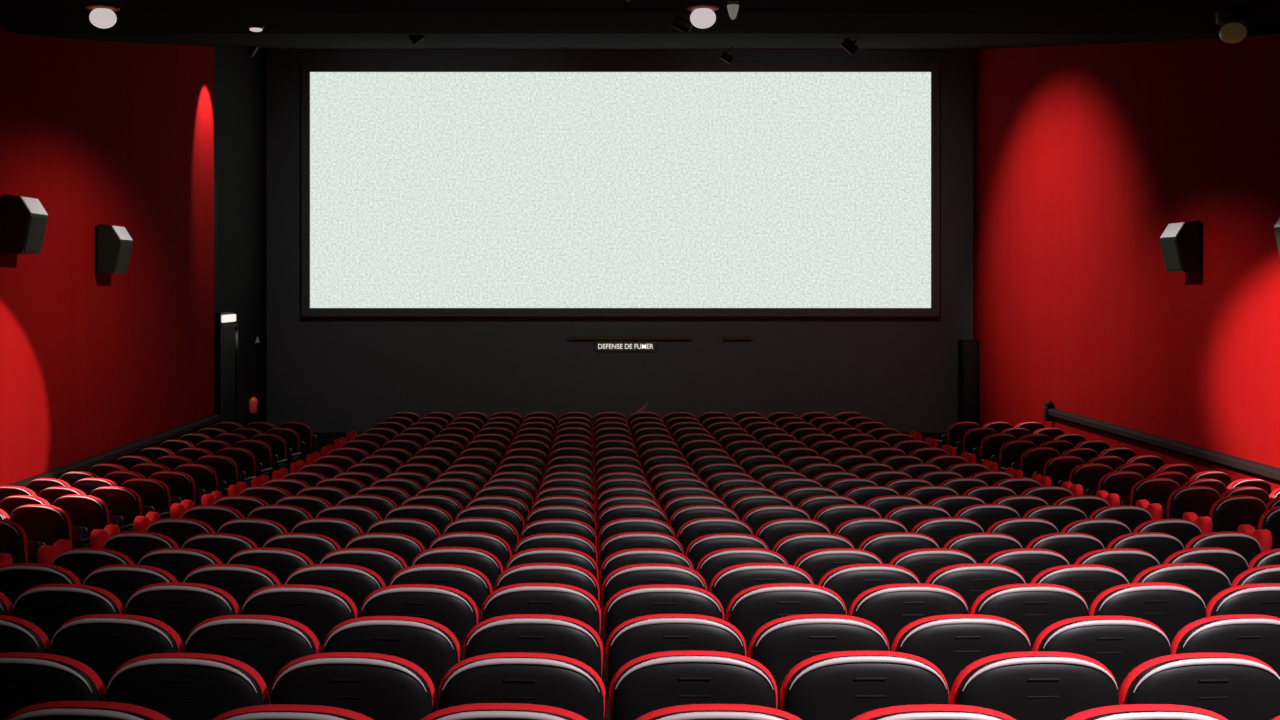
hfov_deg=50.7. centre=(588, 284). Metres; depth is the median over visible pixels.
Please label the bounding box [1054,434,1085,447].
chair
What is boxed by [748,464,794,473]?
cushion
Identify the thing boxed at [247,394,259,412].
fire extinguisher
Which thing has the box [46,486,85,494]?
cushion
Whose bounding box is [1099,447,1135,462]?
chair
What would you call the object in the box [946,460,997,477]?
chair
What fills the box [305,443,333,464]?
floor
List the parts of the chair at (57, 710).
trim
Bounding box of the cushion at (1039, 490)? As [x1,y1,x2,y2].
[1020,486,1067,494]
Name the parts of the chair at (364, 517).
trim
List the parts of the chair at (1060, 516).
trim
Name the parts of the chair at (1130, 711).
trim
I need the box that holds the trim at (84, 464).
[6,414,219,487]
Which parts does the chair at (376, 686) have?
trim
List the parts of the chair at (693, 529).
trim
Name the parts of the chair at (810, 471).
trim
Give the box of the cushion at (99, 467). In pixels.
[94,463,127,470]
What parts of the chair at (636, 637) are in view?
armrest, trim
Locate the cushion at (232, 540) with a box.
[184,533,257,547]
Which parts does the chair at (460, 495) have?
trim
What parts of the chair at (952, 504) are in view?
trim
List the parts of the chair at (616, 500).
trim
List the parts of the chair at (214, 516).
panel, trim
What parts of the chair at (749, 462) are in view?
trim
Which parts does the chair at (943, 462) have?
trim, panel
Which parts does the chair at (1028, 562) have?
trim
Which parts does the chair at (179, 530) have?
panel, trim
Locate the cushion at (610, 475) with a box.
[595,472,647,491]
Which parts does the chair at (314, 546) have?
trim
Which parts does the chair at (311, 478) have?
panel, trim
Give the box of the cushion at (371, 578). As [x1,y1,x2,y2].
[285,564,385,586]
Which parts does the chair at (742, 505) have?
trim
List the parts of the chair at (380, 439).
panel, trim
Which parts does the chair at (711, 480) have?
trim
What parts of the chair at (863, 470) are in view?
trim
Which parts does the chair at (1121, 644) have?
trim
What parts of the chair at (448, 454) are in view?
trim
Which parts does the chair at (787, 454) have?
trim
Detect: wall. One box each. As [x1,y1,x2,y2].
[0,29,213,485]
[214,47,265,427]
[266,49,972,431]
[973,33,1279,492]
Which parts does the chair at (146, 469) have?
trim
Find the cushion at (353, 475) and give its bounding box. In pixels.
[333,472,378,479]
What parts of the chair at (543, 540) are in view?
trim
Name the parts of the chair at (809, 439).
trim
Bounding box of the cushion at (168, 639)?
[55,614,183,652]
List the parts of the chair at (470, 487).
trim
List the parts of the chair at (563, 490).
trim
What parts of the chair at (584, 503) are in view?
trim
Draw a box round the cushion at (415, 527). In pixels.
[366,518,440,535]
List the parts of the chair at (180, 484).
trim, seat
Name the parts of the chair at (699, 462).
trim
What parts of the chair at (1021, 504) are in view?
trim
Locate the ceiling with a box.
[0,0,1279,48]
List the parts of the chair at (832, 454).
trim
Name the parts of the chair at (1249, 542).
trim, panel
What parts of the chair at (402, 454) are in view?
trim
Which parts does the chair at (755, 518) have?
trim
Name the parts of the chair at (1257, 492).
trim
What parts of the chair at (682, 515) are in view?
trim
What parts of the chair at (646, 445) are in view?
trim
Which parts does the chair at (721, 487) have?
trim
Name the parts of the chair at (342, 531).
trim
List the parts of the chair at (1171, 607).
trim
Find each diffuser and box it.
[89,8,116,28]
[690,8,715,28]
[1219,23,1246,42]
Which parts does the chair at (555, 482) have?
trim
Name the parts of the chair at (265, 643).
trim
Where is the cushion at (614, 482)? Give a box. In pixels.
[596,478,651,493]
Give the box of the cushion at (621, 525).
[598,518,674,547]
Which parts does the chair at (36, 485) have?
trim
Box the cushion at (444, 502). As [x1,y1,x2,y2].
[401,495,462,508]
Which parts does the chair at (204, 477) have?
trim, seat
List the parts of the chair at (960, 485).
trim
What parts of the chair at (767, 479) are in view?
trim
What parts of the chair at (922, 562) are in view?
trim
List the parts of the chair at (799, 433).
trim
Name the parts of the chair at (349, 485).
trim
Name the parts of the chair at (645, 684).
armrest, trim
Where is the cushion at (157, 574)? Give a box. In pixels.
[90,564,177,581]
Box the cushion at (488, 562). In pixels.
[411,547,502,572]
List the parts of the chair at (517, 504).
trim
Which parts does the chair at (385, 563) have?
trim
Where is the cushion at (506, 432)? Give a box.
[477,427,514,437]
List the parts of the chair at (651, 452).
trim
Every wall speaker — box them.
[3,194,47,253]
[98,224,132,272]
[1160,220,1199,271]
[1274,218,1279,255]
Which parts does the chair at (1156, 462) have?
trim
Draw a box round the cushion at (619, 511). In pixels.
[597,504,667,529]
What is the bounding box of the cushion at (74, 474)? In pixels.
[67,471,99,477]
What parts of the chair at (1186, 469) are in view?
trim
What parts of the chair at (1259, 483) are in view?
trim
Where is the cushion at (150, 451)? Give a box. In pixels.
[142,447,174,455]
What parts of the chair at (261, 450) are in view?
trim, seat, armrest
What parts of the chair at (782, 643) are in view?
trim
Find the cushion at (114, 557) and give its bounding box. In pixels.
[56,548,134,564]
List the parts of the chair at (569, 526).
trim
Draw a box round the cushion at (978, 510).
[954,504,1017,516]
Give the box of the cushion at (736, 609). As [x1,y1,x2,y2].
[726,583,846,621]
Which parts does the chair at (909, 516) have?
trim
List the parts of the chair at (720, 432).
trim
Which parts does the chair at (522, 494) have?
trim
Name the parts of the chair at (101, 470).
trim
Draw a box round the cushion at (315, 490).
[296,486,349,495]
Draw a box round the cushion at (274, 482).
[262,479,310,486]
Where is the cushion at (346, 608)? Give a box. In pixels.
[242,584,358,617]
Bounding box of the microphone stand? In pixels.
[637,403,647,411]
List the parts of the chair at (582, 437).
trim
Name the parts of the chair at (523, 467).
trim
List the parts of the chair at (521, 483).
trim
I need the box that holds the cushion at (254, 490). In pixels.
[240,486,291,495]
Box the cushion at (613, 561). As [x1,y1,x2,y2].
[600,548,693,583]
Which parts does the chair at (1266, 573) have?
trim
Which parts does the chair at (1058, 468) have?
trim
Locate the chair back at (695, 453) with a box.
[685,448,729,458]
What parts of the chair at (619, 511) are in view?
trim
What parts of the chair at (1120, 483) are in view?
seat, trim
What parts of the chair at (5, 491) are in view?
trim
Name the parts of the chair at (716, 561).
trim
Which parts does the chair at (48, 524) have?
trim, seat, armrest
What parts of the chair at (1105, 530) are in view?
trim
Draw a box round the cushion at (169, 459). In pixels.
[162,455,193,463]
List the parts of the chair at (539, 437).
trim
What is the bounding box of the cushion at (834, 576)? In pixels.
[818,563,919,585]
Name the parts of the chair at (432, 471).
trim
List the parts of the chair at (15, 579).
panel, trim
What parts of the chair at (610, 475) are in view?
trim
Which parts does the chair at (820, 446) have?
trim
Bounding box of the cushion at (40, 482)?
[32,478,70,486]
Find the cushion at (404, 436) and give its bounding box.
[393,433,428,440]
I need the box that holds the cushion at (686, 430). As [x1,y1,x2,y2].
[672,427,709,437]
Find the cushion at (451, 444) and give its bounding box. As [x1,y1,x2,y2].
[424,440,463,449]
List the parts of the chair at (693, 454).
trim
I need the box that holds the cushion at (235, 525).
[218,518,287,532]
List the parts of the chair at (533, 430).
trim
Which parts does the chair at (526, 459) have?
trim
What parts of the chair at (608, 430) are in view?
trim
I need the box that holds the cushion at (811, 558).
[793,548,882,565]
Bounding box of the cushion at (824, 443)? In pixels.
[810,440,844,447]
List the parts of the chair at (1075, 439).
trim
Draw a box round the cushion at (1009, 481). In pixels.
[993,478,1038,485]
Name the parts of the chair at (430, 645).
trim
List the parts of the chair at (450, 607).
trim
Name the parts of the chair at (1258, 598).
trim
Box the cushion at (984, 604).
[970,583,1085,613]
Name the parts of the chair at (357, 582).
trim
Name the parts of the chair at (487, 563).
trim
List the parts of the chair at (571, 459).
trim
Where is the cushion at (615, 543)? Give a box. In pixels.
[599,532,683,565]
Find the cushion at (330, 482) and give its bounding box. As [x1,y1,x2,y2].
[316,478,365,487]
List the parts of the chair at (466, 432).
trim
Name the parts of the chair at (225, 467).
trim, seat, armrest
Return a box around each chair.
[0,486,36,500]
[0,495,49,516]
[0,509,9,519]
[0,519,45,563]
[0,553,80,605]
[0,592,12,615]
[0,615,50,653]
[0,652,105,719]
[5,701,170,719]
[10,504,90,548]
[13,584,124,643]
[26,478,70,495]
[37,486,85,505]
[37,539,134,584]
[50,614,183,689]
[52,495,133,536]
[59,471,99,486]
[72,478,117,494]
[83,564,177,609]
[88,463,127,477]
[89,486,168,531]
[90,524,178,564]
[103,471,144,486]
[106,653,270,719]
[114,456,151,470]
[120,478,194,518]
[125,582,240,648]
[130,463,170,477]
[133,512,214,547]
[138,447,174,462]
[138,548,221,581]
[149,471,205,505]
[154,455,193,470]
[159,440,194,455]
[170,500,244,532]
[174,464,227,496]
[176,448,212,463]
[179,433,211,446]
[182,533,257,563]
[183,564,280,613]
[184,615,322,693]
[195,440,230,454]
[195,455,255,487]
[201,491,268,517]
[212,704,372,719]
[214,433,247,446]
[215,447,272,478]
[217,518,287,546]
[227,547,312,583]
[228,482,291,504]
[233,440,287,479]
[241,584,358,651]
[248,505,312,532]
[250,434,300,472]
[251,475,310,495]
[263,533,340,563]
[271,652,437,719]
[272,468,326,486]
[274,495,331,517]
[285,564,385,616]
[290,460,343,477]
[291,518,363,548]
[296,486,349,505]
[306,452,356,471]
[316,478,365,494]
[316,505,381,533]
[319,548,407,585]
[321,445,368,463]
[323,616,461,709]
[333,472,378,486]
[334,437,380,455]
[337,494,396,519]
[345,533,424,566]
[346,431,389,447]
[346,463,392,478]
[355,486,409,506]
[360,455,403,472]
[360,584,479,660]
[366,518,440,549]
[371,448,412,463]
[371,478,422,496]
[382,440,421,456]
[385,472,431,488]
[385,505,452,534]
[389,564,492,621]
[392,433,428,447]
[395,463,441,480]
[401,427,436,440]
[401,495,462,520]
[406,455,450,472]
[411,547,502,590]
[415,447,457,465]
[415,487,471,508]
[420,703,587,719]
[424,440,463,457]
[426,478,478,498]
[429,532,511,570]
[432,434,469,449]
[436,471,485,489]
[438,427,474,441]
[438,652,606,719]
[443,517,518,555]
[445,464,491,481]
[452,456,497,474]
[455,505,524,540]
[459,448,502,466]
[463,614,603,679]
[465,440,506,458]
[465,496,528,525]
[471,434,510,450]
[474,486,533,512]
[477,427,514,442]
[481,583,601,636]
[482,478,536,501]
[489,471,539,493]
[494,463,542,484]
[494,563,599,603]
[499,455,545,477]
[504,448,547,469]
[505,548,598,581]
[508,440,549,461]
[512,434,551,452]
[513,533,597,564]
[515,427,553,445]
[520,519,596,548]
[526,505,595,532]
[530,495,595,519]
[535,486,594,506]
[538,478,594,498]
[541,471,594,488]
[544,463,593,480]
[547,455,593,472]
[549,447,593,463]
[551,440,592,454]
[553,434,592,446]
[554,427,592,440]
[593,427,631,451]
[593,434,633,457]
[593,440,636,466]
[594,447,638,475]
[594,456,641,484]
[594,464,644,493]
[595,472,647,501]
[595,478,651,511]
[596,487,656,521]
[596,496,661,531]
[596,504,667,547]
[597,518,674,563]
[597,532,683,582]
[599,548,693,600]
[599,563,706,625]
[600,584,723,658]
[602,614,746,699]
[605,650,777,719]
[633,427,671,444]
[635,434,674,449]
[635,704,801,719]
[637,440,679,461]
[640,447,684,469]
[643,455,689,477]
[646,463,694,483]
[649,471,701,492]
[653,478,708,501]
[658,486,717,510]
[663,495,726,523]
[669,505,739,537]
[672,427,709,442]
[676,433,715,450]
[676,517,753,554]
[681,439,722,457]
[685,448,729,466]
[685,533,768,570]
[691,455,736,473]
[696,548,787,590]
[697,463,745,481]
[704,472,754,489]
[709,563,813,620]
[712,427,748,441]
[712,478,765,498]
[718,433,756,449]
[720,486,777,507]
[724,440,764,456]
[726,583,846,656]
[730,494,792,520]
[731,447,773,464]
[739,455,784,473]
[742,505,810,535]
[748,464,794,479]
[748,614,889,709]
[751,427,787,441]
[755,518,830,549]
[758,471,806,487]
[759,433,796,448]
[767,440,807,455]
[769,478,822,496]
[772,533,853,564]
[777,447,818,464]
[779,650,948,719]
[783,487,837,506]
[787,456,830,471]
[790,428,825,440]
[793,548,882,584]
[797,495,856,518]
[799,434,836,447]
[799,463,844,478]
[810,440,848,455]
[813,472,859,487]
[813,504,881,533]
[818,563,919,614]
[821,447,862,463]
[827,478,877,495]
[834,455,877,471]
[834,517,907,548]
[839,434,875,446]
[843,486,898,504]
[848,463,893,477]
[849,583,968,650]
[851,440,890,454]
[851,704,1015,719]
[858,532,938,563]
[864,495,922,517]
[865,471,911,485]
[866,448,905,462]
[879,431,921,447]
[881,455,922,470]
[884,478,932,494]
[885,505,950,531]
[889,548,976,582]
[891,614,1031,692]
[892,438,937,454]
[898,464,941,478]
[904,486,957,504]
[909,445,955,463]
[911,517,983,547]
[917,471,962,485]
[925,563,1025,613]
[926,452,975,470]
[928,495,985,516]
[939,478,987,494]
[943,533,1021,562]
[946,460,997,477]
[949,651,1118,719]
[954,504,1019,532]
[963,486,1015,503]
[969,434,1016,463]
[969,467,1022,485]
[970,583,1088,649]
[981,440,1036,471]
[983,548,1069,582]
[986,517,1058,547]
[992,495,1047,517]
[993,474,1050,494]
[1001,447,1060,477]
[1019,434,1051,446]
[1020,481,1082,504]
[1023,456,1084,485]
[1023,505,1086,532]
[1026,532,1103,564]
[1030,564,1128,610]
[1032,615,1170,690]
[1039,440,1073,454]
[1053,490,1119,518]
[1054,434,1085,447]
[1058,463,1112,494]
[1061,448,1098,463]
[1061,518,1130,548]
[1064,704,1227,719]
[1074,548,1159,582]
[1075,440,1109,453]
[1085,471,1143,495]
[1086,456,1125,471]
[1088,500,1162,532]
[1089,582,1205,645]
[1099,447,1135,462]
[1106,532,1183,564]
[1114,463,1155,478]
[1119,478,1179,505]
[1119,652,1279,719]
[1126,455,1163,470]
[1132,512,1212,547]
[1132,563,1230,606]
[1146,471,1188,487]
[1156,463,1195,478]
[1161,486,1219,518]
[1163,547,1247,583]
[1170,614,1279,676]
[1181,479,1226,495]
[1184,524,1271,563]
[1189,471,1231,486]
[1198,495,1265,531]
[1206,583,1279,617]
[1220,487,1269,504]
[1227,478,1271,494]
[1230,564,1279,586]
[1248,548,1279,568]
[1254,506,1279,548]
[1266,496,1279,510]
[1269,488,1279,500]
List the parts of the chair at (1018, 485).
trim, panel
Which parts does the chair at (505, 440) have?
trim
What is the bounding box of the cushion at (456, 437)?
[432,434,469,442]
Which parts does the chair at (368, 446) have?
panel, trim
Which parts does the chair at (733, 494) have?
trim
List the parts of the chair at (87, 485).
trim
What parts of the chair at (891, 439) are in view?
trim, panel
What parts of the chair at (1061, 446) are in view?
trim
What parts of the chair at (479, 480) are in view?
trim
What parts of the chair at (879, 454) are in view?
trim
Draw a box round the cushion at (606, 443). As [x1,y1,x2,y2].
[594,440,636,456]
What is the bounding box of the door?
[215,323,237,423]
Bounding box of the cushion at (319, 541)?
[263,533,340,548]
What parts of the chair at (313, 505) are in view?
trim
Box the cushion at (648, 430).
[633,427,671,438]
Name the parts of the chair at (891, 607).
trim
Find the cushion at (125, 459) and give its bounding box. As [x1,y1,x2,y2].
[120,456,151,462]
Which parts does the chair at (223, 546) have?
trim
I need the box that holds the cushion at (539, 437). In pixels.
[512,434,551,446]
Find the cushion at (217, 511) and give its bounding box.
[183,505,244,517]
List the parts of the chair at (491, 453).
trim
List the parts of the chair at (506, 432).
trim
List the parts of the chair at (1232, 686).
trim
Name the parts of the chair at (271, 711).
trim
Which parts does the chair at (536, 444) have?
trim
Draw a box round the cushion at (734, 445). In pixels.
[724,440,764,449]
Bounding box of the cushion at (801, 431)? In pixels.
[790,428,825,434]
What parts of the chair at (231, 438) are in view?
trim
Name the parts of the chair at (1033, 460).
seat, trim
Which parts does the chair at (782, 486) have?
trim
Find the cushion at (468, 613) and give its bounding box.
[360,584,479,623]
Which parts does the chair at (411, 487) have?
trim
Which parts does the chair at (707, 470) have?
trim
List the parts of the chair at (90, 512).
trim, seat, armrest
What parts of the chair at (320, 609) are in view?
trim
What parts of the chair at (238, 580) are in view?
trim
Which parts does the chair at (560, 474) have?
trim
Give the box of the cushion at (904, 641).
[891,614,1030,651]
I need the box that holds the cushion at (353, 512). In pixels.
[316,505,381,519]
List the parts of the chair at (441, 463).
trim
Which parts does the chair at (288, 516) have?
trim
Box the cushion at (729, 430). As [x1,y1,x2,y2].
[712,427,748,435]
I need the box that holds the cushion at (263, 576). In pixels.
[184,564,280,584]
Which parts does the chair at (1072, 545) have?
trim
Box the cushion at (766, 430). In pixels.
[751,427,787,434]
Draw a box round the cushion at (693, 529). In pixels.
[676,517,753,539]
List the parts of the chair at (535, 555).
trim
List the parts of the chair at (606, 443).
trim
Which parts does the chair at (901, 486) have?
trim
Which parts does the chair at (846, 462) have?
trim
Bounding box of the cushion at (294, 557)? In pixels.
[227,547,312,564]
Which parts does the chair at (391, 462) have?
trim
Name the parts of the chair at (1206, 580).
trim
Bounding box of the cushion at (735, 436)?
[718,433,756,441]
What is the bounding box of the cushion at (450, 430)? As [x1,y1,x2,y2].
[438,427,474,435]
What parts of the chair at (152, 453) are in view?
trim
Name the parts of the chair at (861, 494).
trim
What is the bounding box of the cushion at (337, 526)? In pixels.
[291,518,363,533]
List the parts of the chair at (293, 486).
panel, trim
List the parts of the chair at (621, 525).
trim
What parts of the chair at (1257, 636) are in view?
trim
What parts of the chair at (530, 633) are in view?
trim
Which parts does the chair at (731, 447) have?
trim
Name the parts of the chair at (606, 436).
trim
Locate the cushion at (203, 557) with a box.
[140,548,221,563]
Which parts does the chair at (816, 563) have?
trim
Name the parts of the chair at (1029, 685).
trim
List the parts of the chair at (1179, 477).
trim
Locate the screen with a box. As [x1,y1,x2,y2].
[301,64,939,315]
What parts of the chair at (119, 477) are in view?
trim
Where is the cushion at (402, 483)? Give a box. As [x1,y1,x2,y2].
[371,478,422,489]
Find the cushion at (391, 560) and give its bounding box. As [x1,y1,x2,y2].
[319,548,407,567]
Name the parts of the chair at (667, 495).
trim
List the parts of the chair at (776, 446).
trim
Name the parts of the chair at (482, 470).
trim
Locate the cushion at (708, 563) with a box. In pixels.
[696,548,787,571]
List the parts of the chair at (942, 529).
trim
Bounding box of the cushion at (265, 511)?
[248,505,312,517]
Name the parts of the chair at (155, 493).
trim, seat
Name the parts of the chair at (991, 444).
seat, trim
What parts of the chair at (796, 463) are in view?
trim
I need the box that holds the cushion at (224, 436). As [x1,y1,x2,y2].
[219,433,247,439]
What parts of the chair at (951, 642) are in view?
trim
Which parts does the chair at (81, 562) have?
panel, trim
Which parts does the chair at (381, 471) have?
trim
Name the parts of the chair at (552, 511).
trim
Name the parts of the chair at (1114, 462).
trim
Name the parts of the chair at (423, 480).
trim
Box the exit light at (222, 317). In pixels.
[217,312,235,324]
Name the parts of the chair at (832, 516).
trim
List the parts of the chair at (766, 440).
trim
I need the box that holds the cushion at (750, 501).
[730,494,792,508]
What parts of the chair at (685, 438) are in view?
trim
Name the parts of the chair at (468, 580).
trim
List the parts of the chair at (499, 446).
trim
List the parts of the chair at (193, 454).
trim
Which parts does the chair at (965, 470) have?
trim, panel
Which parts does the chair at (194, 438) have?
trim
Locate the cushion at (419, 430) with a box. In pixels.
[401,427,436,435]
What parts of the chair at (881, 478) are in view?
trim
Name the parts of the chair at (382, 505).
trim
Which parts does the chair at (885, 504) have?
trim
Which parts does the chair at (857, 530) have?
trim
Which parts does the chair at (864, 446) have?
trim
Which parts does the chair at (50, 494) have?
trim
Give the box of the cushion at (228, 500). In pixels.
[214,496,268,504]
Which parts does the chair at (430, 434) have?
trim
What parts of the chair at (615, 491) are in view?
trim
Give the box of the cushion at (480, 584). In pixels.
[389,564,492,593]
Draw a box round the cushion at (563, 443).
[551,440,592,449]
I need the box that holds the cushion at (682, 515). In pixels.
[669,505,739,525]
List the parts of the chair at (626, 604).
armrest, trim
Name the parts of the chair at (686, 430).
trim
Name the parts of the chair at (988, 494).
trim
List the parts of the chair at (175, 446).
trim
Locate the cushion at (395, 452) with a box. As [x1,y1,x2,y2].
[371,448,412,456]
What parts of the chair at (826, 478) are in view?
trim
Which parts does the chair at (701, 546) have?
trim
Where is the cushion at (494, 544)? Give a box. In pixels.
[429,532,511,557]
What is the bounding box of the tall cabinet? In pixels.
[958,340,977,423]
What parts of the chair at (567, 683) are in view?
trim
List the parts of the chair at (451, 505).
trim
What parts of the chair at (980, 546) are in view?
trim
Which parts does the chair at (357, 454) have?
panel, trim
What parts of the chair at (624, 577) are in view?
armrest, trim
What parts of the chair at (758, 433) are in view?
trim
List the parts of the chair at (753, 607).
trim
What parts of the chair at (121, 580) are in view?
trim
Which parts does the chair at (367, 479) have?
trim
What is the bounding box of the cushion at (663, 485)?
[653,478,708,493]
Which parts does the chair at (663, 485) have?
trim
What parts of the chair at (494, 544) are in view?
trim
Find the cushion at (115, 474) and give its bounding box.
[110,471,144,477]
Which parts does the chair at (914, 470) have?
trim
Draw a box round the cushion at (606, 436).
[594,434,633,443]
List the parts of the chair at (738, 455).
trim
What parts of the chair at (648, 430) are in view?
trim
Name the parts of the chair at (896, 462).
trim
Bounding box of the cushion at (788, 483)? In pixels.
[769,478,822,488]
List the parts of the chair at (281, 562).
trim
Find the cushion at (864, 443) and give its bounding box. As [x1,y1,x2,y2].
[851,440,886,447]
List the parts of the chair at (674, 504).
trim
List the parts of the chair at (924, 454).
trim, panel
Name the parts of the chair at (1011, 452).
seat, trim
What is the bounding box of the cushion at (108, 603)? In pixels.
[21,584,124,613]
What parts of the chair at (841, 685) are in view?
trim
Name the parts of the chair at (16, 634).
trim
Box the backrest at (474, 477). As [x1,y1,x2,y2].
[436,471,485,482]
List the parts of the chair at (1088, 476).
seat, trim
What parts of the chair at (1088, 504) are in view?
trim, panel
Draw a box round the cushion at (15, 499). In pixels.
[6,495,49,504]
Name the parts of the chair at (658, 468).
trim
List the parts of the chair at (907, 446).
trim, panel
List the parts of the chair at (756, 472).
trim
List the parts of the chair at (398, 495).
trim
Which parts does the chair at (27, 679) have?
trim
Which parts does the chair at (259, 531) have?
trim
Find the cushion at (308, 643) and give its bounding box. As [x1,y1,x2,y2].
[186,615,320,653]
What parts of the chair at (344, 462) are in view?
panel, trim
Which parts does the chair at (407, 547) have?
trim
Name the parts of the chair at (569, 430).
trim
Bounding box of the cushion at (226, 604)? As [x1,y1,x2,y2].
[128,582,240,614]
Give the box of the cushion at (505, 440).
[471,434,510,443]
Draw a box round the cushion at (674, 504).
[663,495,726,510]
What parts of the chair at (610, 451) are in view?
trim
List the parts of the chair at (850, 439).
trim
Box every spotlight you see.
[246,46,257,55]
[409,36,425,43]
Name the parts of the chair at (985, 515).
trim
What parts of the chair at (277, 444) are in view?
trim, seat, armrest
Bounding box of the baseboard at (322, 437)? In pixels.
[312,432,947,442]
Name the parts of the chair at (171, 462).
trim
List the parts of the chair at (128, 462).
trim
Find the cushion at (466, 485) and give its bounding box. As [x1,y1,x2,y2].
[426,478,478,490]
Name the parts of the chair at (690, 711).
trim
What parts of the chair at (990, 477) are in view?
trim, panel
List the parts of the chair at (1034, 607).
trim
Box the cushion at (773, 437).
[759,433,796,441]
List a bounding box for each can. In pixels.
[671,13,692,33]
[720,46,732,63]
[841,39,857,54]
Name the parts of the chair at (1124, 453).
trim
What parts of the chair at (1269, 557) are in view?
trim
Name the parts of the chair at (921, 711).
trim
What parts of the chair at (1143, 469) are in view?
trim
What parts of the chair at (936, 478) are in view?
trim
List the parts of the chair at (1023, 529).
trim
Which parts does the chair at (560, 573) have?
trim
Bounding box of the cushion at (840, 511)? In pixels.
[813,504,881,519]
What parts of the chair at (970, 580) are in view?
trim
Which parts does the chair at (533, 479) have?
trim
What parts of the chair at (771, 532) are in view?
trim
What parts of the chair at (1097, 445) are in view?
trim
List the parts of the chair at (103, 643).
trim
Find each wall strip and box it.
[567,336,691,339]
[723,336,751,339]
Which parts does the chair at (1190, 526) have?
trim, panel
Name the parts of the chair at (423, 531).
trim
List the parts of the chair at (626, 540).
trim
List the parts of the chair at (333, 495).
trim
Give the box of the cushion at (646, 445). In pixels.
[637,440,679,453]
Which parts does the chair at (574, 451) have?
trim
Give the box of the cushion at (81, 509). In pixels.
[59,495,109,524]
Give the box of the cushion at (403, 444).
[382,440,421,448]
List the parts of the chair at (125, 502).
trim, seat, armrest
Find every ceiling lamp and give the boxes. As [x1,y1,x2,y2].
[86,3,119,28]
[687,3,718,28]
[1215,8,1250,42]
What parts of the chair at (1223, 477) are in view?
trim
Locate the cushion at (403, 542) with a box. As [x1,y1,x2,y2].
[345,533,424,550]
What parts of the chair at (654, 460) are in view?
trim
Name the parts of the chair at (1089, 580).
trim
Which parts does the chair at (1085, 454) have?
trim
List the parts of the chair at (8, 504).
trim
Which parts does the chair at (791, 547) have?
trim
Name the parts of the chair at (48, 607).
trim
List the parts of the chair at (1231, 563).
trim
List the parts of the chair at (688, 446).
trim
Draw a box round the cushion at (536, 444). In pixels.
[508,440,549,453]
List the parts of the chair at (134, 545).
panel, trim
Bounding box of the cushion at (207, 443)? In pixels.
[204,440,230,446]
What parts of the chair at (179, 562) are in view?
trim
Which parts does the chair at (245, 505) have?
panel, trim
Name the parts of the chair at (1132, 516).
trim, panel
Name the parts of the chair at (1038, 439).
trim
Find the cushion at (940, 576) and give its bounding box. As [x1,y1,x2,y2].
[925,563,1025,583]
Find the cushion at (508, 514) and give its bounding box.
[455,505,524,527]
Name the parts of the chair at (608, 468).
trim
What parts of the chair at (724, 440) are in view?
trim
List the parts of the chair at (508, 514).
trim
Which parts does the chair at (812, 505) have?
trim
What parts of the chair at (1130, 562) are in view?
trim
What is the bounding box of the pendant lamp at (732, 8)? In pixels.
[727,0,738,19]
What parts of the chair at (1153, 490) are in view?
seat, trim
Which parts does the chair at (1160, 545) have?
trim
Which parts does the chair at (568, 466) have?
trim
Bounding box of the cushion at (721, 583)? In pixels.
[709,563,813,592]
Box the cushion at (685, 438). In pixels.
[676,433,715,443]
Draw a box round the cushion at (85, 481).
[80,478,117,485]
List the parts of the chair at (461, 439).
trim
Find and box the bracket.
[1043,401,1053,420]
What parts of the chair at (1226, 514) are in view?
trim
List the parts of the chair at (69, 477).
trim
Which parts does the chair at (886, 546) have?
trim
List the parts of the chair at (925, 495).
trim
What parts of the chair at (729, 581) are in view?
trim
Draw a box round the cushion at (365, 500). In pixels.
[337,494,396,506]
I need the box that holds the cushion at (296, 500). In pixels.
[274,495,331,505]
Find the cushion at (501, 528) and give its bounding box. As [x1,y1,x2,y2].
[443,517,518,542]
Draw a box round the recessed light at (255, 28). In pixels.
[248,25,263,31]
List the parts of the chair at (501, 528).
trim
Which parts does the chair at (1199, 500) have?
seat, trim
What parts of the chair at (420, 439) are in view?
trim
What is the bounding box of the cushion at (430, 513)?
[385,505,452,521]
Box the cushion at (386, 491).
[355,486,409,496]
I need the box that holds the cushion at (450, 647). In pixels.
[323,616,461,661]
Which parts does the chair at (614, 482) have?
trim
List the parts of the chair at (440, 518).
trim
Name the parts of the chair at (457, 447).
trim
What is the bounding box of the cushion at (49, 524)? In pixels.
[20,504,71,544]
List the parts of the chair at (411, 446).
trim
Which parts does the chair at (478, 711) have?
trim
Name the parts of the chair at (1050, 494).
trim, panel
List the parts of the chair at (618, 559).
trim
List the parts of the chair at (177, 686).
trim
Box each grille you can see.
[24,216,47,251]
[115,242,132,271]
[1160,239,1181,269]
[1274,230,1279,255]
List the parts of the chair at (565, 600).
trim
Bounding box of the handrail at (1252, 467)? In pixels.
[1048,408,1279,481]
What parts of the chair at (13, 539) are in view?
trim, seat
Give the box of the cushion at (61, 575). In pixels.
[0,563,80,583]
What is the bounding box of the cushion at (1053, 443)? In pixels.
[1039,440,1068,446]
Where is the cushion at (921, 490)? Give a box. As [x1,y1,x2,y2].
[904,486,957,495]
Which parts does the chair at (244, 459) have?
trim, seat, armrest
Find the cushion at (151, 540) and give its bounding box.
[106,532,178,547]
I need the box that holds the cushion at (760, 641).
[748,614,889,657]
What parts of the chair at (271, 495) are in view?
panel, trim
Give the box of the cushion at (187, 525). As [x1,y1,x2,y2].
[148,518,214,532]
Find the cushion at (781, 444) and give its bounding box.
[767,440,807,448]
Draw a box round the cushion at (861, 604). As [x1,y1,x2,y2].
[849,583,968,615]
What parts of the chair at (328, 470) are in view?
panel, trim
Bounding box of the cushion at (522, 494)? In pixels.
[474,486,533,503]
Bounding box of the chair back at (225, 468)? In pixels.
[198,455,237,482]
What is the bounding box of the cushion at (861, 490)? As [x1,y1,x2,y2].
[843,486,898,495]
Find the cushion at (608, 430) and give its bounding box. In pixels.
[593,427,631,439]

